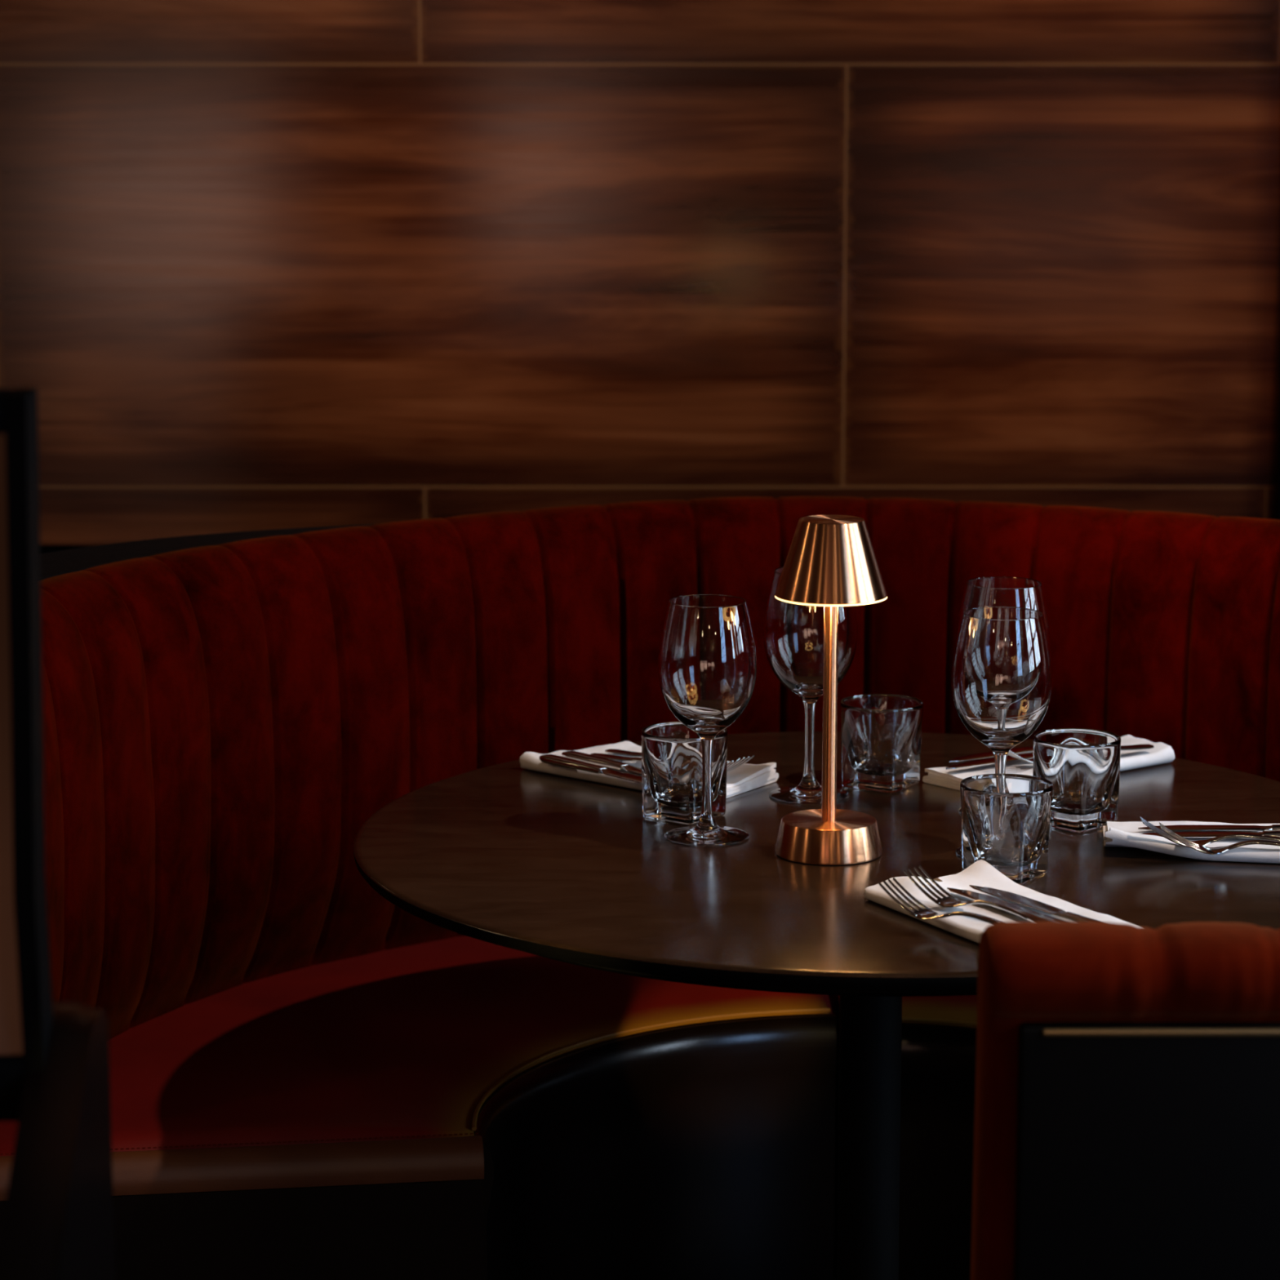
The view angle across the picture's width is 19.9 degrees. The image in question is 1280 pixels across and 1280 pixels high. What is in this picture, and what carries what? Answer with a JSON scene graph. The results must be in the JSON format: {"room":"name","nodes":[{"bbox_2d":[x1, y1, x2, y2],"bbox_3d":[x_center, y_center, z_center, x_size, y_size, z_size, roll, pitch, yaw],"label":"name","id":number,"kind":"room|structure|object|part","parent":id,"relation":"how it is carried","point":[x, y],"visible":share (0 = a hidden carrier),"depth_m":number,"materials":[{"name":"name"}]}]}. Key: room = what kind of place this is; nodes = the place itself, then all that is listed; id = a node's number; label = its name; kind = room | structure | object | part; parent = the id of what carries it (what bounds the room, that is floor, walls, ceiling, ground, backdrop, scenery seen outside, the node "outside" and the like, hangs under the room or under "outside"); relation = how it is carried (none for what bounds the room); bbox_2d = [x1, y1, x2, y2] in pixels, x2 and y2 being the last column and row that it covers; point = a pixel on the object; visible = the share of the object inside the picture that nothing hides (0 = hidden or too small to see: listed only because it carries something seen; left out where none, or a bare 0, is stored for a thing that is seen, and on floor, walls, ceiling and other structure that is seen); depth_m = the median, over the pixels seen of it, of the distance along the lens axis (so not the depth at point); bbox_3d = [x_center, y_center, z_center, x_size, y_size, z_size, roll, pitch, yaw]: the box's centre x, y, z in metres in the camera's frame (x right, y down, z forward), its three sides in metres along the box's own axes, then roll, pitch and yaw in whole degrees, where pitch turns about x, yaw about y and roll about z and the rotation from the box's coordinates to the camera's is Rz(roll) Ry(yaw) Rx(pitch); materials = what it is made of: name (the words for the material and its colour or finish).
{"room":"restaurant","nodes":[
{"label":"restaurant","id":0,"kind":"room"},
{"bbox_2d":[40,544,101,553],"bbox_3d":[0.050,0.201,5.423,6.500,0.725,0.100,0,10,0],"label":"wall","id":1,"kind":"structure","parent":0,"point":[44,548],"depth_m":5.31,"materials":[{"name":"black"}]},
{"bbox_2d":[0,0,1279,544],"bbox_3d":[0.050,-2.057,4.987,6.500,3.875,0.150,0,10,0],"label":"wall","id":2,"kind":"structure","parent":0,"point":[264,264],"depth_m":5.18,"materials":[{"name":"brown wood"}]},
{"bbox_2d":[1275,388,1279,519],"bbox_3d":[1.028,-1.684,4.961,0.224,4.600,0.035,0,10,0],"label":"trim","id":3,"kind":"structure","parent":2,"relation":"attached to","point":[1277,493],"depth_m":5.22,"materials":[{"name":"black"}]},
{"bbox_3d":[0.050,1.389,1.193,6.500,0.100,9.050,0,10,0],"label":"floor","id":4,"kind":"structure","parent":0,"visible":0},
{"bbox_2d":[0,387,115,1279],"bbox_3d":[-0.593,0.518,2.086,0.526,1.294,0.440,0,10,0],"label":"chair","id":5,"kind":"object","parent":4,"relation":"on","point":[58,1224],"visible":1,"depth_m":2.14,"materials":[{"name":"black"}]},
{"bbox_3d":[-0.603,0.063,2.136,0.475,0.372,0.044,0,10,0],"label":"panel","id":6,"kind":"part","parent":5,"relation":"part of","materials":[{"name":"brown paint"}]},
{"bbox_3d":[-0.604,0.493,2.224,0.504,1.294,0.040,0,10,0],"label":"frame","id":7,"kind":"part","parent":5,"relation":"part of","materials":[{"name":"black wood"}]},
{"bbox_3d":[-0.347,0.553,2.123,0.034,0.613,0.380,0,10,0],"label":"panel","id":8,"kind":"part","parent":5,"relation":"part of","materials":[{"name":"black leather"}]},
{"bbox_2d":[0,496,1279,1279],"bbox_3d":[0.181,0.378,3.856,1.982,0.938,1.096,0,10,0],"label":"banquette","id":9,"kind":"object","parent":4,"relation":"on","point":[313,1076],"visible":0.56,"depth_m":3.84,"materials":[{"name":"red fabric"}]},
{"bbox_3d":[-0.390,0.687,3.423,0.488,0.365,0.039,-1,10,-8],"label":"panel","id":10,"kind":"part","parent":9,"relation":"part of","materials":[{"name":"black leather"}]},
{"bbox_3d":[-0.208,0.584,3.859,0.829,0.412,0.959,0,10,0],"label":"seat","id":11,"kind":"part","parent":9,"relation":"part of","materials":[{"name":"fabric"}]},
{"bbox_3d":[-0.020,0.625,3.703,0.142,0.406,0.569,9,13,39],"label":"panel","id":12,"kind":"part","parent":9,"relation":"part of","materials":[{"name":"black leather"}]},
{"bbox_3d":[0.221,0.163,3.804,1.839,0.498,1.040,0,10,0],"label":"backrest","id":13,"kind":"part","parent":9,"relation":"part of","materials":[{"name":"red fabric"}]},
{"bbox_3d":[0.629,0.585,3.861,0.826,0.409,0.915,0,10,0],"label":"seat","id":14,"kind":"part","parent":9,"relation":"part of","materials":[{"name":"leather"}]},
{"bbox_3d":[0.440,0.627,3.699,0.137,0.404,0.543,-9,14,-41],"label":"panel","id":15,"kind":"part","parent":9,"relation":"part of","materials":[{"name":"black leather"}]},
{"bbox_2d":[353,731,1279,1279],"bbox_3d":[0.218,0.547,3.479,0.970,0.740,0.970,0,10,0],"label":"round table","id":16,"kind":"object","parent":4,"relation":"on","point":[566,869],"visible":0.7,"depth_m":3.31,"materials":[{"name":"brown laminate"}]},
{"bbox_2d":[519,741,778,798],"bbox_3d":[0.013,0.128,3.661,0.249,0.019,0.126,9,13,39],"label":"napkin","id":17,"kind":"object","parent":16,"relation":"on","point":[746,777],"visible":0.35,"depth_m":3.63,"materials":[{"name":"white fabric"}]},
{"bbox_2d":[539,754,641,782],"bbox_3d":[-0.025,0.132,3.593,0.020,0.008,0.212,-10,14,-44],"label":"knife","id":18,"kind":"object","parent":17,"relation":"on","point":[556,760],"visible":0.65,"depth_m":3.62,"materials":[{"name":"metal"}]},
{"bbox_3d":[-0.067,0.124,3.638,0.016,0.008,0.088,-10,14,-44],"label":"handle","id":19,"kind":"part","parent":18,"relation":"part of","materials":[{"name":"metal"}]},
{"bbox_3d":[0.005,0.138,3.562,0.020,0.005,0.125,-10,14,-44],"label":"blade","id":20,"kind":"part","parent":18,"relation":"part of","materials":[{"name":"metal"}]},
{"bbox_2d":[561,751,641,774],"bbox_3d":[-0.003,0.129,3.609,0.020,0.008,0.212,-10,14,-43],"label":"knife","id":21,"kind":"object","parent":17,"relation":"on","point":[583,757],"visible":0.51,"depth_m":3.64,"materials":[{"name":"metal"}]},
{"bbox_3d":[0.027,0.135,3.578,0.020,0.005,0.125,-10,14,-43],"label":"blade","id":22,"kind":"part","parent":21,"relation":"part of","materials":[{"name":"metal"}]},
{"bbox_2d":[590,752,738,768],"bbox_3d":[0.020,0.118,3.615,0.024,0.026,0.196,-10,14,-43],"label":"fork","id":23,"kind":"object","parent":17,"relation":"on","point":[615,757],"visible":0.2,"depth_m":3.65,"materials":[{"name":"metal"}]},
{"bbox_3d":[-0.002,0.120,3.638,0.016,0.012,0.134,-10,14,-43],"label":"handle","id":24,"kind":"part","parent":23,"relation":"part of","materials":[{"name":"metal"}]},
{"bbox_2d":[604,748,754,771],"bbox_3d":[0.036,0.114,3.635,0.024,0.026,0.196,-10,14,-43],"label":"fork","id":25,"kind":"object","parent":17,"relation":"on","point":[611,751],"visible":0.42,"depth_m":3.67,"materials":[{"name":"metal"}]},
{"bbox_3d":[0.015,0.117,3.658,0.016,0.012,0.134,-10,14,-43],"label":"handle","id":26,"kind":"part","parent":25,"relation":"part of","materials":[{"name":"metal"}]},
{"bbox_2d":[641,721,727,825],"bbox_3d":[0.042,0.127,3.481,0.082,0.085,0.082,8,13,36],"label":"tumbler","id":27,"kind":"object","parent":16,"relation":"on","point":[672,752],"visible":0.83,"depth_m":3.46,"materials":[{"name":"clear glass"}]},
{"bbox_2d":[657,594,756,846],"bbox_3d":[0.062,0.074,3.386,0.092,0.224,0.092,-2,10,-9],"label":"wine glass","id":28,"kind":"object","parent":16,"relation":"on","point":[707,660],"visible":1,"depth_m":3.35,"materials":[{"name":"clear glass"}]},
{"bbox_3d":[0.062,0.127,3.396,0.012,0.072,0.012,0,10,0],"label":"stem","id":29,"kind":"part","parent":28,"relation":"part of","materials":[{"name":"clear glass"}]},
{"bbox_2d":[657,594,756,740],"bbox_3d":[0.062,0.028,3.377,0.092,0.130,0.092,0,10,0],"label":"bowl","id":30,"kind":"object","parent":28,"relation":"on","point":[707,660],"depth_m":3.34,"materials":[{"name":"clear glass"}]},
{"bbox_3d":[0.218,0.208,3.417,0.872,0.018,0.872,0,10,0],"label":"under frame","id":31,"kind":"part","parent":16,"relation":"part of","materials":[{"name":"black"}]},
{"bbox_2d":[763,566,857,804],"bbox_3d":[0.166,0.043,3.557,0.092,0.224,0.092,8,13,38],"label":"wine glass","id":32,"kind":"object","parent":16,"relation":"on","point":[793,633],"visible":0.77,"depth_m":3.52,"materials":[{"name":"clear glass"}]},
{"bbox_3d":[0.166,0.096,3.567,0.012,0.072,0.012,-4,11,-22],"label":"stem","id":33,"kind":"part","parent":32,"relation":"part of","materials":[{"name":"clear glass"}]},
{"bbox_2d":[763,566,857,703],"bbox_3d":[0.166,-0.003,3.549,0.092,0.130,0.092,-4,11,-23],"label":"bowl","id":34,"kind":"object","parent":32,"relation":"on","point":[793,633],"depth_m":3.52,"materials":[{"name":"clear glass"}]},
{"bbox_2d":[774,514,887,866],"bbox_3d":[0.173,0.043,3.314,0.102,0.310,0.102,0,10,0],"label":"table lamp","id":35,"kind":"object","parent":16,"relation":"on","point":[831,562],"visible":1,"depth_m":3.29,"materials":[{"name":"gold metal"}]},
{"bbox_3d":[0.173,-0.075,3.293,0.102,0.070,0.102,0,10,0],"label":"lamp shade","id":36,"kind":"part","parent":35,"relation":"part of","materials":[{"name":"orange metal"}]},
{"bbox_2d":[774,595,887,606],"bbox_3d":[0.173,-0.040,3.299,0.102,0.003,0.102,0,10,0],"label":"diffuser","id":37,"kind":"object","parent":35,"relation":"attached to","point":[807,600],"depth_m":3.25,"materials":[{"name":"white plastic"}]},
{"bbox_2d":[840,693,923,792],"bbox_3d":[0.239,0.103,3.617,0.082,0.085,0.082,7,12,32],"label":"tumbler","id":38,"kind":"object","parent":16,"relation":"on","point":[881,734],"visible":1,"depth_m":3.59,"materials":[{"name":"clear glass"}]},
{"bbox_2d":[951,606,1052,857],"bbox_3d":[0.329,0.086,3.320,0.092,0.224,0.092,2,11,12],"label":"wine glass","id":39,"kind":"object","parent":16,"relation":"on","point":[1002,676],"visible":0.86,"depth_m":3.28,"materials":[{"name":"clear glass"}]},
{"bbox_3d":[0.329,0.139,3.329,0.012,0.072,0.012,10,14,43],"label":"stem","id":40,"kind":"part","parent":39,"relation":"part of","materials":[{"name":"clear glass"}]},
{"bbox_2d":[951,606,1052,755],"bbox_3d":[0.329,0.040,3.312,0.092,0.130,0.092,10,14,43],"label":"bowl","id":41,"kind":"object","parent":39,"relation":"on","point":[1002,676],"depth_m":3.28,"materials":[{"name":"clear glass"}]},
{"bbox_2d":[863,859,1141,943],"bbox_3d":[0.310,0.229,3.094,0.127,0.022,0.270,-6,12,-29],"label":"napkin","id":42,"kind":"object","parent":16,"relation":"on","point":[981,873],"visible":0.41,"depth_m":3.13,"materials":[{"name":"white fabric"}]},
{"bbox_2d":[878,877,1003,924],"bbox_3d":[0.281,0.227,3.017,0.196,0.026,0.024,9,14,41],"label":"fork","id":43,"kind":"object","parent":42,"relation":"on","point":[925,913],"visible":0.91,"depth_m":3.06,"materials":[{"name":"metal"}]},
{"bbox_3d":[0.304,0.237,2.998,0.134,0.012,0.016,9,14,41],"label":"handle","id":44,"kind":"part","parent":43,"relation":"part of","materials":[{"name":"metal"}]},
{"bbox_2d":[903,865,1053,921],"bbox_3d":[0.301,0.220,3.050,0.024,0.026,0.196,-10,14,-43],"label":"fork","id":45,"kind":"object","parent":42,"relation":"on","point":[950,901],"visible":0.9,"depth_m":3.09,"materials":[{"name":"metal"}]},
{"bbox_3d":[0.323,0.231,3.030,0.016,0.012,0.134,-10,14,-43],"label":"handle","id":46,"kind":"part","parent":45,"relation":"part of","materials":[{"name":"metal"}]},
{"bbox_2d":[946,887,1066,921],"bbox_3d":[0.327,0.230,3.059,0.020,0.008,0.212,-7,12,-32],"label":"knife","id":47,"kind":"object","parent":42,"relation":"on","point":[973,895],"visible":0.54,"depth_m":3.10,"materials":[{"name":"metal"}]},
{"bbox_3d":[0.303,0.223,3.095,0.020,0.005,0.125,-7,12,-32],"label":"blade","id":48,"kind":"part","parent":47,"relation":"part of","materials":[{"name":"metal"}]},
{"bbox_3d":[0.359,0.239,3.007,0.016,0.008,0.088,-7,12,-32],"label":"handle","id":49,"kind":"part","parent":47,"relation":"part of","materials":[{"name":"metal"}]},
{"bbox_2d":[968,884,1102,921],"bbox_3d":[0.348,0.228,3.069,0.020,0.008,0.212,-7,12,-33],"label":"knife","id":50,"kind":"object","parent":42,"relation":"on","point":[1024,901],"visible":0.73,"depth_m":3.09,"materials":[{"name":"metal"}]},
{"bbox_3d":[0.324,0.222,3.105,0.020,0.005,0.125,-7,12,-33],"label":"blade","id":51,"kind":"part","parent":50,"relation":"part of","materials":[{"name":"metal"}]},
{"bbox_3d":[0.380,0.237,3.018,0.016,0.008,0.088,-7,12,-33],"label":"handle","id":52,"kind":"part","parent":50,"relation":"part of","materials":[{"name":"metal"}]},
{"bbox_2d":[954,576,1051,813],"bbox_3d":[0.346,0.055,3.486,0.092,0.224,0.092,-5,12,-27],"label":"wine glass","id":53,"kind":"object","parent":16,"relation":"on","point":[994,591],"visible":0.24,"depth_m":3.45,"materials":[{"name":"clear glass"}]},
{"bbox_2d":[954,576,1051,653],"bbox_3d":[0.346,0.010,3.478,0.092,0.130,0.092,3,11,15],"label":"bowl","id":54,"kind":"object","parent":53,"relation":"on","point":[994,591],"depth_m":3.45,"materials":[{"name":"clear glass"}]},
{"bbox_2d":[960,773,1053,884],"bbox_3d":[0.326,0.169,3.251,0.082,0.085,0.082,6,12,31],"label":"tumbler","id":55,"kind":"object","parent":16,"relation":"on","point":[1006,817],"visible":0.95,"depth_m":3.22,"materials":[{"name":"clear glass"}]},
{"bbox_2d":[922,734,1174,790],"bbox_3d":[0.419,0.124,3.671,0.271,0.022,0.089,-7,12,-33],"label":"napkin","id":56,"kind":"object","parent":16,"relation":"on","point":[1162,753],"visible":0.3,"depth_m":3.66,"materials":[{"name":"white fabric"}]},
{"bbox_2d":[946,753,1033,768],"bbox_3d":[0.391,0.117,3.663,0.212,0.008,0.020,-6,12,-31],"label":"knife","id":57,"kind":"object","parent":56,"relation":"on","point":[1027,756],"visible":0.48,"depth_m":3.63,"materials":[{"name":"metal"}]},
{"bbox_2d":[948,746,1033,762],"bbox_3d":[0.396,0.111,3.695,0.212,0.008,0.020,-6,12,-31],"label":"knife","id":58,"kind":"object","parent":56,"relation":"on","point":[1024,749],"visible":0.44,"depth_m":3.66,"materials":[{"name":"metal"}]},
{"bbox_2d":[1007,743,1154,763],"bbox_3d":[0.437,0.106,3.658,0.196,0.026,0.024,-6,12,-31],"label":"fork","id":59,"kind":"object","parent":56,"relation":"on","point":[1142,746],"visible":0.44,"depth_m":3.69,"materials":[{"name":"metal"}]},
{"bbox_3d":[0.463,0.110,3.675,0.134,0.012,0.016,-6,12,-31],"label":"handle","id":60,"kind":"part","parent":59,"relation":"part of","materials":[{"name":"metal"}]},
{"bbox_2d":[1032,728,1120,832],"bbox_3d":[0.413,0.133,3.450,0.082,0.085,0.082,-10,14,-44],"label":"tumbler","id":61,"kind":"object","parent":16,"relation":"on","point":[1082,765],"visible":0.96,"depth_m":3.42,"materials":[{"name":"clear glass"}]},
{"bbox_2d":[1102,821,1279,863],"bbox_3d":[0.564,0.181,3.345,0.276,0.027,0.128,1,10,4],"label":"napkin","id":62,"kind":"object","parent":16,"relation":"on","point":[1121,834],"visible":0.63,"depth_m":3.32,"materials":[{"name":"white fabric"}]},
{"bbox_2d":[1137,824,1279,831],"bbox_3d":[0.566,0.174,3.368,0.212,0.008,0.020,0,10,1],"label":"knife","id":63,"kind":"object","parent":62,"relation":"on","point":[1273,827],"visible":0.91,"depth_m":3.36,"materials":[{"name":"metal"}]},
{"bbox_3d":[0.628,0.174,3.365,0.088,0.008,0.016,0,10,1],"label":"handle","id":64,"kind":"part","parent":63,"relation":"part of","materials":[{"name":"metal"}]},
{"bbox_2d":[1139,831,1279,837],"bbox_3d":[0.553,0.179,3.342,0.212,0.008,0.020,0,10,-1],"label":"knife","id":65,"kind":"object","parent":62,"relation":"on","point":[1275,833],"visible":0.65,"depth_m":3.34,"materials":[{"name":"metal"}]},
{"bbox_3d":[0.616,0.179,3.340,0.088,0.008,0.016,0,10,-1],"label":"handle","id":66,"kind":"part","parent":65,"relation":"part of","materials":[{"name":"metal"}]},
{"bbox_2d":[1140,816,1279,848],"bbox_3d":[0.552,0.175,3.298,0.196,0.026,0.024,0,10,2],"label":"fork","id":67,"kind":"object","parent":62,"relation":"on","point":[1203,842],"visible":0.91,"depth_m":3.30,"materials":[{"name":"metal"}]},
{"bbox_3d":[0.583,0.182,3.299,0.134,0.012,0.016,0,10,2],"label":"handle","id":68,"kind":"part","parent":67,"relation":"part of","materials":[{"name":"metal"}]},
{"bbox_2d":[1159,822,1279,854],"bbox_3d":[0.566,0.180,3.277,0.196,0.026,0.024,1,10,4],"label":"fork","id":69,"kind":"object","parent":62,"relation":"on","point":[1211,851],"visible":1,"depth_m":3.28,"materials":[{"name":"metal"}]},
{"bbox_3d":[0.597,0.187,3.276,0.134,0.012,0.016,1,10,4],"label":"handle","id":70,"kind":"part","parent":69,"relation":"part of","materials":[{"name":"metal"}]},
{"bbox_2d":[970,921,1279,1279],"bbox_3d":[0.480,0.598,2.832,0.480,0.871,0.482,0,10,0],"label":"velvet chair","id":71,"kind":"object","parent":4,"relation":"on","point":[1126,1126],"visible":1,"depth_m":2.55,"materials":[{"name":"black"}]},
{"bbox_3d":[0.482,0.471,2.579,0.434,0.411,0.022,0,10,0],"label":"panel","id":72,"kind":"part","parent":71,"relation":"part of","materials":[{"name":"black leather"}]},
{"bbox_3d":[0.482,0.273,2.530,0.404,0.006,0.005,0,10,0],"label":"brass trim","id":73,"kind":"part","parent":71,"relation":"part of","materials":[{"name":"brown metal"}]}
]}

